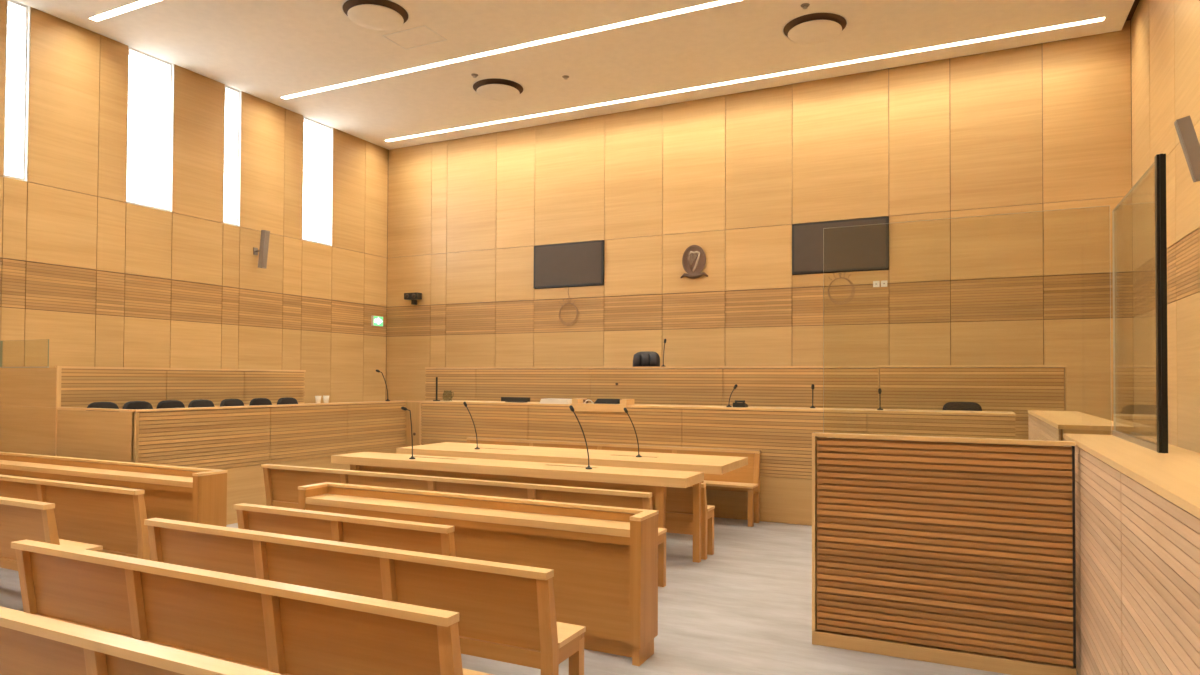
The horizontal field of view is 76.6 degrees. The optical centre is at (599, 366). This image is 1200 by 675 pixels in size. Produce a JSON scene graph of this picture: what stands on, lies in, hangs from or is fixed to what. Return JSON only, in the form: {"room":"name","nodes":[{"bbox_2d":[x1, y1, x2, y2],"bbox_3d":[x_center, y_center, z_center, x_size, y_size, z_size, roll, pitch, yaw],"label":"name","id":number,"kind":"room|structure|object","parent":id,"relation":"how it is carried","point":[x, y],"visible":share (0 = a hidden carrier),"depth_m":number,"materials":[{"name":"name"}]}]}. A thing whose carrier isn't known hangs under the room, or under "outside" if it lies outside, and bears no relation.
{"room":"courtroom","nodes":[
{"label":"courtroom","id":0,"kind":"room"},
{"bbox_2d":[0,0,387,406],"bbox_3d":[-8.178,-1.545,7.880,0.302,6.780,17.600,0,-1,26],"label":"wall","id":1,"kind":"structure","parent":0,"point":[109,281],"depth_m":11.41,"materials":[{"name":"brown wood"}]},
{"bbox_2d":[2,0,30,181],"bbox_3d":[-7.391,-3.473,9.524,0.299,2.300,0.263,0,-1,26],"label":"window","id":2,"kind":"structure","parent":1,"relation":"in","point":[23,12],"depth_m":9.61,"materials":[{"name":"white paint"}]},
{"bbox_2d":[124,46,173,211],"bbox_3d":[-6.641,-3.442,11.072,0.299,2.300,0.689,0,-1,26],"label":"window","id":3,"kind":"structure","parent":1,"relation":"in","point":[167,68],"depth_m":11.34,"materials":[{"name":"white paint"}]},
{"bbox_2d":[223,85,241,226],"bbox_3d":[-6.050,-3.417,12.293,0.299,2.300,0.312,0,-1,26],"label":"window","id":4,"kind":"structure","parent":1,"relation":"in","point":[235,95],"depth_m":12.41,"materials":[{"name":"white paint"}]},
{"bbox_2d":[253,230,269,268],"bbox_3d":[-5.592,-1.925,12.547,0.288,0.628,0.090,0,-1,26],"label":"speaker","id":5,"kind":"object","parent":1,"relation":"attached to","point":[264,240],"visible":1,"depth_m":12.49},
{"bbox_2d":[262,231,269,267],"bbox_3d":[-5.495,-1.919,12.500,0.004,0.590,0.072,7,2,26],"label":"grille","id":6,"kind":"object","parent":5,"relation":"attached to","point":[266,234],"depth_m":12.48,"materials":[{"name":"grey metal"}]},
{"bbox_2d":[302,116,332,245],"bbox_3d":[-5.270,-3.385,13.905,0.299,2.300,0.705,0,-1,26],"label":"window","id":7,"kind":"structure","parent":1,"relation":"in","point":[326,179],"depth_m":14.19,"materials":[{"name":"white paint"}]},
{"bbox_2d":[371,316,382,326],"bbox_3d":[-4.445,-0.898,15.171,0.056,0.200,0.280,0,-1,26],"label":"exit sign","id":8,"kind":"object","parent":1,"relation":"attached to","point":[375,320],"visible":1,"depth_m":15.13,"materials":[{"name":"white paint"}]},
{"bbox_2d":[0,517,1077,674],"bbox_3d":[-2.393,1.785,5.012,13.195,0.120,17.600,0,-1,26],"label":"floor","id":9,"kind":"structure","parent":0,"point":[745,608],"depth_m":5.24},
{"bbox_2d":[0,497,102,570],"bbox_3d":[-5.355,1.327,6.039,3.910,0.798,0.390,0,-1,26],"label":"bench","id":10,"kind":"object","parent":9,"relation":"on","point":[20,519],"visible":0.44,"depth_m":5.24,"materials":[{"name":"brown wood"}]},
{"bbox_2d":[0,474,149,559],"bbox_3d":[-5.101,1.339,6.660,3.825,0.798,0.390,0,-1,26],"label":"bench","id":11,"kind":"object","parent":9,"relation":"on","point":[112,518],"visible":0.42,"depth_m":5.98,"materials":[{"name":"brown wood"}]},
{"bbox_2d":[0,452,227,559],"bbox_3d":[-4.931,1.321,7.178,3.744,0.854,0.276,0,-1,26],"label":"desk","id":12,"kind":"object","parent":9,"relation":"on","point":[179,493],"visible":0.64,"depth_m":6.64,"materials":[{"name":"brown wood"}]},
{"bbox_2d":[0,606,281,674],"bbox_3d":[-2.004,1.288,2.834,2.755,0.798,0.390,0,-1,26],"label":"bench","id":13,"kind":"object","parent":9,"relation":"on","point":[30,644],"visible":1,"depth_m":2.51,"materials":[{"name":"brown wood"}]},
{"bbox_2d":[0,366,406,524],"bbox_3d":[-5.167,0.916,10.062,3.184,1.765,4.060,0,-1,26],"label":"box","id":14,"kind":"object","parent":9,"relation":"on","point":[239,441],"visible":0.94,"depth_m":8.62,"materials":[{"name":"brown wood"}]},
{"bbox_2d":[0,341,1,367],"bbox_3d":[-7.138,-0.134,8.809,0.675,0.310,0.024,0,-1,26],"label":"glass balustrade","id":15,"kind":"object","parent":14,"relation":"on","point":[0,341],"visible":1,"depth_m":8.66,"materials":[{"name":"glass"}]},
{"bbox_2d":[1,339,48,367],"bbox_3d":[-6.404,-0.136,8.454,0.905,0.310,0.024,0,-1,26],"label":"glass balustrade","id":16,"kind":"object","parent":14,"relation":"on","point":[38,339],"visible":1,"depth_m":8.46,"materials":[{"name":"glass"}]},
{"bbox_2d":[315,396,320,402],"bbox_3d":[-3.615,0.430,9.742,0.081,0.096,0.081,0,-1,26],"label":"paper cup","id":17,"kind":"object","parent":14,"relation":"on","point":[317,398],"visible":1,"depth_m":9.71,"materials":[{"name":"white paper"}]},
{"bbox_2d":[323,396,328,402],"bbox_3d":[-3.556,0.432,9.864,0.081,0.096,0.081,0,-1,26],"label":"paper cup","id":18,"kind":"object","parent":14,"relation":"on","point":[326,398],"visible":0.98,"depth_m":9.84,"materials":[{"name":"white paper"}]},
{"bbox_2d":[376,370,389,400],"bbox_3d":[-3.127,0.275,10.925,0.224,0.455,0.063,0,-1,7],"label":"gooseneck microphone","id":19,"kind":"object","parent":14,"relation":"on","point":[376,370],"visible":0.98,"depth_m":10.92,"materials":[{"name":"black plastic"}]},
{"bbox_2d":[11,539,492,674],"bbox_3d":[-1.699,1.301,3.464,2.755,0.798,0.390,0,-1,26],"label":"bench","id":20,"kind":"object","parent":9,"relation":"on","point":[272,626],"visible":0.8,"depth_m":3.25,"materials":[{"name":"brown wood"}]},
{"bbox_2d":[234,503,455,556],"bbox_3d":[-1.576,1.326,4.865,1.755,0.798,0.390,0,-1,26],"label":"bench","id":21,"kind":"object","parent":9,"relation":"on","point":[430,538],"visible":0.3,"depth_m":4.69,"materials":[{"name":"brown wood"}]},
{"bbox_2d":[144,518,585,674],"bbox_3d":[-1.394,1.313,4.094,2.755,0.798,0.390,0,-1,26],"label":"bench","id":22,"kind":"object","parent":9,"relation":"on","point":[507,613],"visible":0.62,"depth_m":3.70,"materials":[{"name":"brown wood"}]},
{"bbox_2d":[405,401,419,446],"bbox_3d":[-2.760,1.171,11.171,0.320,1.320,0.062,0,-1,26],"label":"panel","id":23,"kind":"object","parent":9,"relation":"on","point":[414,406],"visible":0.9,"depth_m":11.15,"materials":[{"name":"brown wood"}]},
{"bbox_2d":[261,464,666,586],"bbox_3d":[-1.418,1.368,6.821,4.155,0.783,0.390,0,-1,26],"label":"bench","id":24,"kind":"object","parent":9,"relation":"on","point":[282,482],"visible":0.42,"depth_m":6.59,"materials":[{"name":"brown wood"}]},
{"bbox_2d":[298,482,658,665],"bbox_3d":[-0.927,1.305,5.068,2.712,0.854,0.276,0,-1,26],"label":"desk","id":25,"kind":"object","parent":9,"relation":"on","point":[603,560],"visible":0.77,"depth_m":4.66,"materials":[{"name":"brown wood"}]},
{"bbox_2d":[331,452,703,562],"bbox_3d":[-0.997,1.376,7.651,4.100,0.800,0.510,0,-1,26],"label":"table","id":26,"kind":"object","parent":9,"relation":"on","point":[654,481],"visible":0.78,"depth_m":7.26,"materials":[{"name":"brown wood"}]},
{"bbox_2d":[401,407,414,458],"bbox_3d":[-2.027,0.704,8.028,0.158,0.552,0.063,0,-1,6],"label":"gooseneck microphone","id":27,"kind":"object","parent":26,"relation":"on","point":[402,408],"visible":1,"depth_m":8.02,"materials":[{"name":"black plastic"}]},
{"bbox_2d":[569,405,591,468],"bbox_3d":[-0.182,0.675,7.238,0.233,0.600,0.063,0,-1,23],"label":"gooseneck microphone","id":28,"kind":"object","parent":26,"relation":"on","point":[570,406],"visible":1,"depth_m":7.22,"materials":[{"name":"black plastic"}]},
{"bbox_2d":[396,442,747,482],"bbox_3d":[-0.428,1.399,8.819,4.095,0.800,0.990,0,-1,26],"label":"table","id":29,"kind":"object","parent":9,"relation":"on","point":[708,464],"visible":0.62,"depth_m":8.44,"materials":[{"name":"brown wood"}]},
{"bbox_2d":[463,402,479,448],"bbox_3d":[-1.553,0.717,9.201,0.223,0.570,0.064,0,-1,23],"label":"gooseneck microphone","id":30,"kind":"object","parent":29,"relation":"on","point":[464,403],"visible":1,"depth_m":9.19,"materials":[{"name":"black plastic"}]},
{"bbox_2d":[624,408,641,456],"bbox_3d":[0.361,0.727,8.363,0.207,0.541,0.064,0,-1,23],"label":"gooseneck microphone","id":31,"kind":"object","parent":29,"relation":"on","point":[625,409],"visible":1,"depth_m":8.35,"materials":[{"name":"black plastic"}]},
{"bbox_2d":[467,437,760,526],"bbox_3d":[-0.060,1.401,9.591,4.125,0.828,0.380,0,-1,26],"label":"bench","id":32,"kind":"object","parent":9,"relation":"on","point":[746,478],"visible":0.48,"depth_m":8.99,"materials":[{"name":"brown wood"}]},
{"bbox_2d":[425,366,877,412],"bbox_3d":[0.402,0.930,11.198,7.040,1.835,0.562,0,-1,26],"label":"bench","id":33,"kind":"object","parent":9,"relation":"on","point":[856,387],"visible":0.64,"depth_m":10.58,"materials":[{"name":"brown wood"}]},
{"bbox_2d":[661,339,665,366],"bbox_3d":[0.920,-0.191,10.889,0.092,0.400,0.064,-1,-1,40],"label":"gooseneck microphone","id":34,"kind":"object","parent":33,"relation":"on","point":[664,339],"visible":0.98,"depth_m":10.88,"materials":[{"name":"black plastic"}]},
{"bbox_2d":[652,483,714,559],"bbox_3d":[-0.847,1.433,7.955,4.135,0.698,0.340,0,-1,26],"label":"bench","id":35,"kind":"object","parent":9,"relation":"on","point":[679,501],"visible":0.19,"depth_m":7.08,"materials":[{"name":"brown wood"}]},
{"bbox_2d":[419,400,1015,525],"bbox_3d":[0.933,1.163,9.668,7.632,1.320,0.604,0,-1,26],"label":"desk","id":36,"kind":"object","parent":9,"relation":"on","point":[783,435],"visible":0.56,"depth_m":9.02,"materials":[{"name":"brown wood"}]},
{"bbox_2d":[433,377,439,400],"bbox_3d":[-2.412,0.338,11.218,0.100,0.350,0.200,1,-1,-12],"label":"screen","id":37,"kind":"object","parent":36,"relation":"on","point":[436,377],"visible":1,"depth_m":11.12,"materials":[{"name":"black plastic"}]},
{"bbox_2d":[501,397,529,402],"bbox_3d":[-1.181,0.475,10.719,0.470,0.072,0.140,0,-1,26],"label":"monitor","id":38,"kind":"object","parent":36,"relation":"on","point":[507,399],"visible":0.98,"depth_m":10.68,"materials":[{"name":"black plastic"}]},
{"bbox_2d":[540,398,571,403],"bbox_3d":[-0.564,0.472,10.226,0.430,0.064,0.250,0,-1,26],"label":"paper stack","id":39,"kind":"object","parent":36,"relation":"on","point":[549,400],"visible":0.83,"depth_m":10.11,"materials":[{"name":"white paper"}]},
{"bbox_2d":[571,398,634,411],"bbox_3d":[0.034,0.508,9.913,0.780,0.160,0.290,0,-1,26],"label":"document tray","id":40,"kind":"object","parent":36,"relation":"on","point":[577,403],"visible":0.86,"depth_m":9.78,"materials":[{"name":"brown wood"}]},
{"bbox_2d":[594,399,619,403],"bbox_3d":[0.099,0.460,9.921,0.330,0.062,0.160,0,-1,26],"label":"screen","id":41,"kind":"object","parent":40,"relation":"in","point":[598,401],"visible":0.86,"depth_m":9.89,"materials":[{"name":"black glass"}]},
{"bbox_2d":[726,384,736,406],"bbox_3d":[1.608,0.361,9.266,0.063,0.278,0.147,1,-1,-44],"label":"gooseneck microphone","id":42,"kind":"object","parent":36,"relation":"on","point":[735,386],"visible":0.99,"depth_m":9.26,"materials":[{"name":"black plastic"}]},
{"bbox_2d":[733,400,747,406],"bbox_3d":[1.713,0.459,9.274,0.150,0.083,0.140,0,-1,26],"label":"desk phone","id":43,"kind":"object","parent":36,"relation":"on","point":[743,404],"visible":0.96,"depth_m":9.22,"materials":[{"name":"black plastic"}]},
{"bbox_2d":[810,384,814,407],"bbox_3d":[2.538,0.358,9.068,0.064,0.285,0.077,0,-1,26],"label":"gooseneck microphone","id":44,"kind":"object","parent":36,"relation":"on","point":[812,385],"visible":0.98,"depth_m":9.05,"materials":[{"name":"black plastic"}]},
{"bbox_2d":[877,388,882,409],"bbox_3d":[3.165,0.373,8.585,0.064,0.245,0.080,0,-1,26],"label":"gooseneck microphone","id":45,"kind":"object","parent":36,"relation":"on","point":[879,389],"visible":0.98,"depth_m":8.58,"materials":[{"name":"black plastic"}]},
{"bbox_2d":[812,432,1075,674],"bbox_3d":[2.136,1.084,4.825,1.455,1.318,0.836,0,-1,26],"label":"partition panel","id":46,"kind":"object","parent":9,"relation":"on","point":[953,551],"visible":1,"depth_m":4.43,"materials":[{"name":"brown wood"}]},
{"bbox_2d":[823,206,1110,432],"bbox_3d":[2.407,-0.257,5.129,1.745,1.493,0.012,0,-1,26],"label":"glass screen","id":47,"kind":"object","parent":46,"relation":"on","point":[1097,206],"visible":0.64,"depth_m":5.50,"materials":[{"name":"clear glass"}]},
{"bbox_2d":[878,365,1066,439],"bbox_3d":[4.459,0.913,9.204,2.000,1.840,0.556,0,-1,26],"label":"bench","id":48,"kind":"object","parent":9,"relation":"on","point":[1018,389],"visible":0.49,"depth_m":8.93,"materials":[{"name":"brown wood"}]},
{"bbox_2d":[1028,410,1199,674],"bbox_3d":[2.812,1.054,4.062,0.424,1.358,7.800,0,-1,26],"label":"wall","id":49,"kind":"structure","parent":9,"relation":"on","point":[1137,507],"depth_m":2.96,"materials":[{"name":"brown wood"}]},
{"bbox_2d":[1112,154,1167,452],"bbox_3d":[2.912,-0.283,4.134,0.036,1.400,1.312,0,-1,26],"label":"glass screen","id":50,"kind":"object","parent":49,"relation":"on","point":[1161,446],"visible":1,"depth_m":3.56,"materials":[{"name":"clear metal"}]},
{"bbox_3d":[1.758,1.576,9.610,9.100,0.499,1.085,0,-1,26],"label":"trim","id":51,"kind":"structure","parent":9,"relation":"on","visible":0},
{"bbox_2d":[943,402,981,415],"bbox_3d":[4.146,0.867,8.694,0.592,0.907,0.587,0,-1,26],"label":"chair","id":52,"kind":"object","parent":51,"relation":"on","point":[956,406],"visible":0.12,"depth_m":8.82,"materials":[{"name":"black leather"}]},
{"bbox_3d":[-5.180,1.550,10.128,3.100,0.499,4.030,0,-1,26],"label":"trim","id":53,"kind":"structure","parent":9,"relation":"on","visible":0},
{"bbox_2d":[86,402,118,411],"bbox_3d":[-5.176,0.821,8.046,0.415,0.881,0.345,0,-1,26],"label":"chair","id":54,"kind":"object","parent":53,"relation":"on","point":[109,405],"visible":0.21,"depth_m":8.11,"materials":[{"name":"black leather"}]},
{"bbox_2d":[122,401,152,408],"bbox_3d":[-5.011,0.828,8.388,0.415,0.881,0.345,0,-1,26],"label":"chair","id":55,"kind":"object","parent":53,"relation":"on","point":[131,404],"visible":0.12,"depth_m":8.44,"materials":[{"name":"black leather"}]},
{"bbox_2d":[156,400,185,411],"bbox_3d":[-4.841,0.835,8.739,0.415,0.881,0.345,0,-1,26],"label":"chair","id":56,"kind":"object","parent":53,"relation":"on","point":[167,403],"visible":0.15,"depth_m":8.79,"materials":[{"name":"black leather"}]},
{"bbox_2d":[188,399,214,409],"bbox_3d":[-4.671,0.842,9.090,0.415,0.881,0.345,0,-1,26],"label":"chair","id":57,"kind":"object","parent":53,"relation":"on","point":[201,402],"visible":0.15,"depth_m":9.14,"materials":[{"name":"black leather"}]},
{"bbox_2d":[220,399,243,408],"bbox_3d":[-4.486,0.850,9.472,0.415,0.881,0.345,0,-1,26],"label":"chair","id":58,"kind":"object","parent":53,"relation":"on","point":[226,402],"visible":0.14,"depth_m":9.52,"materials":[{"name":"black leather"}]},
{"bbox_2d":[249,398,271,407],"bbox_3d":[-4.299,0.857,9.859,0.415,0.881,0.345,0,-1,26],"label":"chair","id":59,"kind":"object","parent":53,"relation":"on","point":[256,401],"visible":0.11,"depth_m":9.91,"materials":[{"name":"black leather"}]},
{"bbox_2d":[277,397,297,406],"bbox_3d":[-4.109,0.865,10.251,0.415,0.881,0.345,0,-1,26],"label":"chair","id":60,"kind":"object","parent":53,"relation":"on","point":[287,400],"visible":0.15,"depth_m":10.30,"materials":[{"name":"black leather"}]},
{"bbox_2d":[15,0,1139,149],"bbox_3d":[-2.360,-4.774,5.127,13.195,0.400,17.600,0,-1,26],"label":"ceiling","id":61,"kind":"structure","parent":0,"point":[267,50],"depth_m":10.58,"materials":[{"name":"paint"}]},
{"bbox_2d":[90,0,161,21],"bbox_3d":[-1.281,-4.586,7.323,11.836,0.108,0.111,0,-1,26],"label":"ceiling light","id":62,"kind":"object","parent":61,"relation":"attached to","point":[142,3],"visible":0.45,"depth_m":9.67,"materials":[{"name":"white paint"}]},
{"bbox_2d":[96,0,146,16],"bbox_3d":[-1.281,-4.599,7.323,11.816,0.029,0.091,0,-1,26],"label":"diffuser","id":63,"kind":"object","parent":62,"relation":"attached to","point":[143,2],"depth_m":9.70,"materials":[{"name":"white plastic"}]},
{"bbox_2d":[341,0,409,30],"bbox_3d":[-2.850,-4.452,9.658,0.840,0.090,0.840,0,-1,26],"label":"ceiling vent","id":64,"kind":"object","parent":61,"relation":"in","point":[384,15],"visible":1,"depth_m":9.56,"materials":[{"name":"white paint"}]},
{"bbox_2d":[383,25,446,49],"bbox_3d":[-2.528,-4.480,10.370,0.720,0.006,0.480,0,-1,26],"label":"ceiling hatch","id":65,"kind":"object","parent":61,"relation":"attached to","point":[419,36],"visible":1,"depth_m":10.36,"materials":[{"name":"paint"}]},
{"bbox_2d":[472,78,524,100],"bbox_3d":[-1.630,-4.402,12.155,0.840,0.090,0.840,0,-1,26],"label":"ceiling vent","id":66,"kind":"object","parent":61,"relation":"in","point":[499,89],"visible":1,"depth_m":12.03,"materials":[{"name":"paint"}]},
{"bbox_2d":[283,0,741,98],"bbox_3d":[0.048,-4.531,10.068,11.836,0.108,0.111,0,-1,26],"label":"ceiling light","id":67,"kind":"object","parent":61,"relation":"attached to","point":[717,3],"visible":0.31,"depth_m":10.64,"materials":[{"name":"white paint"}]},
{"bbox_2d":[388,17,1103,141],"bbox_3d":[1.137,-4.486,12.318,11.836,0.108,0.111,0,-1,26],"label":"ceiling light","id":68,"kind":"object","parent":61,"relation":"attached to","point":[1098,19],"visible":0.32,"depth_m":11.57,"materials":[{"name":"white paint"}]},
{"bbox_2d":[801,3,809,8],"bbox_3d":[2.543,-4.456,9.414,0.110,0.036,0.110,0,-1,26],"label":"sprinkler","id":69,"kind":"object","parent":61,"relation":"attached to","point":[804,5],"visible":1,"depth_m":9.40,"materials":[{"name":"grey metal"}]},
{"bbox_2d":[782,12,847,43],"bbox_3d":[2.826,-4.417,9.999,0.840,0.090,0.840,0,-1,26],"label":"ceiling vent","id":70,"kind":"object","parent":61,"relation":"in","point":[816,27],"visible":1,"depth_m":9.88,"materials":[{"name":"paint"}]},
{"bbox_2d":[633,351,659,366],"bbox_3d":[0.640,0.309,11.874,0.592,1.097,0.600,0,-1,26],"label":"chair","id":71,"kind":"object","parent":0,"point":[646,358],"visible":0.36,"depth_m":12.03,"materials":[{"name":"black leather"}]},
{"bbox_2d":[386,20,1133,431],"bbox_3d":[1.392,-1.409,12.854,13.195,6.780,0.302,0,-1,26],"label":"wall","id":72,"kind":"structure","parent":0,"point":[1042,127],"depth_m":11.85,"materials":[{"name":"brown wood"}]},
{"bbox_2d":[404,292,421,304],"bbox_3d":[-3.711,-1.334,15.054,0.330,0.225,0.185,0,-1,26],"label":"camera","id":73,"kind":"object","parent":72,"relation":"attached to","point":[413,297],"visible":1,"depth_m":15.01,"materials":[{"name":"black plastic"}]},
{"bbox_2d":[533,240,603,288],"bbox_3d":[-0.567,-1.815,13.646,1.412,0.776,0.074,0,-1,26],"label":"wall screen","id":74,"kind":"object","parent":72,"relation":"attached to","point":[579,263],"visible":1,"depth_m":13.60,"materials":[{"name":"black plastic"}]},
{"bbox_2d":[559,287,577,325],"bbox_3d":[-0.558,-1.067,13.596,0.398,0.700,0.046,0,-1,26],"label":"cable coil","id":75,"kind":"object","parent":74,"relation":"hanging from","point":[567,324],"visible":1,"depth_m":13.60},
{"bbox_2d":[680,245,707,278],"bbox_3d":[1.560,-1.728,12.587,0.484,0.560,0.076,0,-1,26],"label":"harp emblem","id":76,"kind":"object","parent":72,"relation":"attached to","point":[694,257],"visible":1,"depth_m":12.58,"materials":[{"name":"brown metal"}]},
{"bbox_2d":[792,217,888,274],"bbox_3d":[3.654,-1.829,11.603,1.414,0.776,0.074,0,-1,26],"label":"wall screen","id":77,"kind":"object","parent":72,"relation":"attached to","point":[856,247],"visible":1,"depth_m":11.56,"materials":[{"name":"black plastic"}]},
{"bbox_2d":[828,272,854,304],"bbox_3d":[3.669,-1.196,11.553,0.398,0.530,0.046,0,-1,26],"label":"cable coil","id":78,"kind":"object","parent":77,"relation":"hanging from","point":[848,280],"visible":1,"depth_m":11.54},
{"bbox_2d":[873,280,886,286],"bbox_3d":[4.178,-1.226,11.324,0.200,0.090,0.014,0,-1,26],"label":"wall socket","id":79,"kind":"object","parent":72,"relation":"attached to","point":[875,283],"visible":1,"depth_m":11.33,"materials":[{"name":"white paint"}]},
{"bbox_2d":[1130,432,1156,439],"bbox_3d":[2.057,1.356,11.228,9.970,0.999,1.930,0,-1,26],"label":"trim","id":80,"kind":"structure","parent":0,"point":[1131,433],"depth_m":9.42,"materials":[{"name":"brown wood"}]},
{"bbox_2d":[1131,0,1199,452],"bbox_3d":[3.426,-1.583,2.262,0.302,6.780,17.600,0,-1,26],"label":"wall","id":81,"kind":"structure","parent":0,"point":[1165,34],"depth_m":8.21,"materials":[{"name":"brown wood"}]},
{"bbox_2d":[1174,115,1199,182],"bbox_3d":[5.247,-1.917,6.699,0.282,0.577,0.090,0,-1,26],"label":"speaker","id":82,"kind":"object","parent":81,"relation":"attached to","point":[1184,127],"visible":1,"depth_m":6.68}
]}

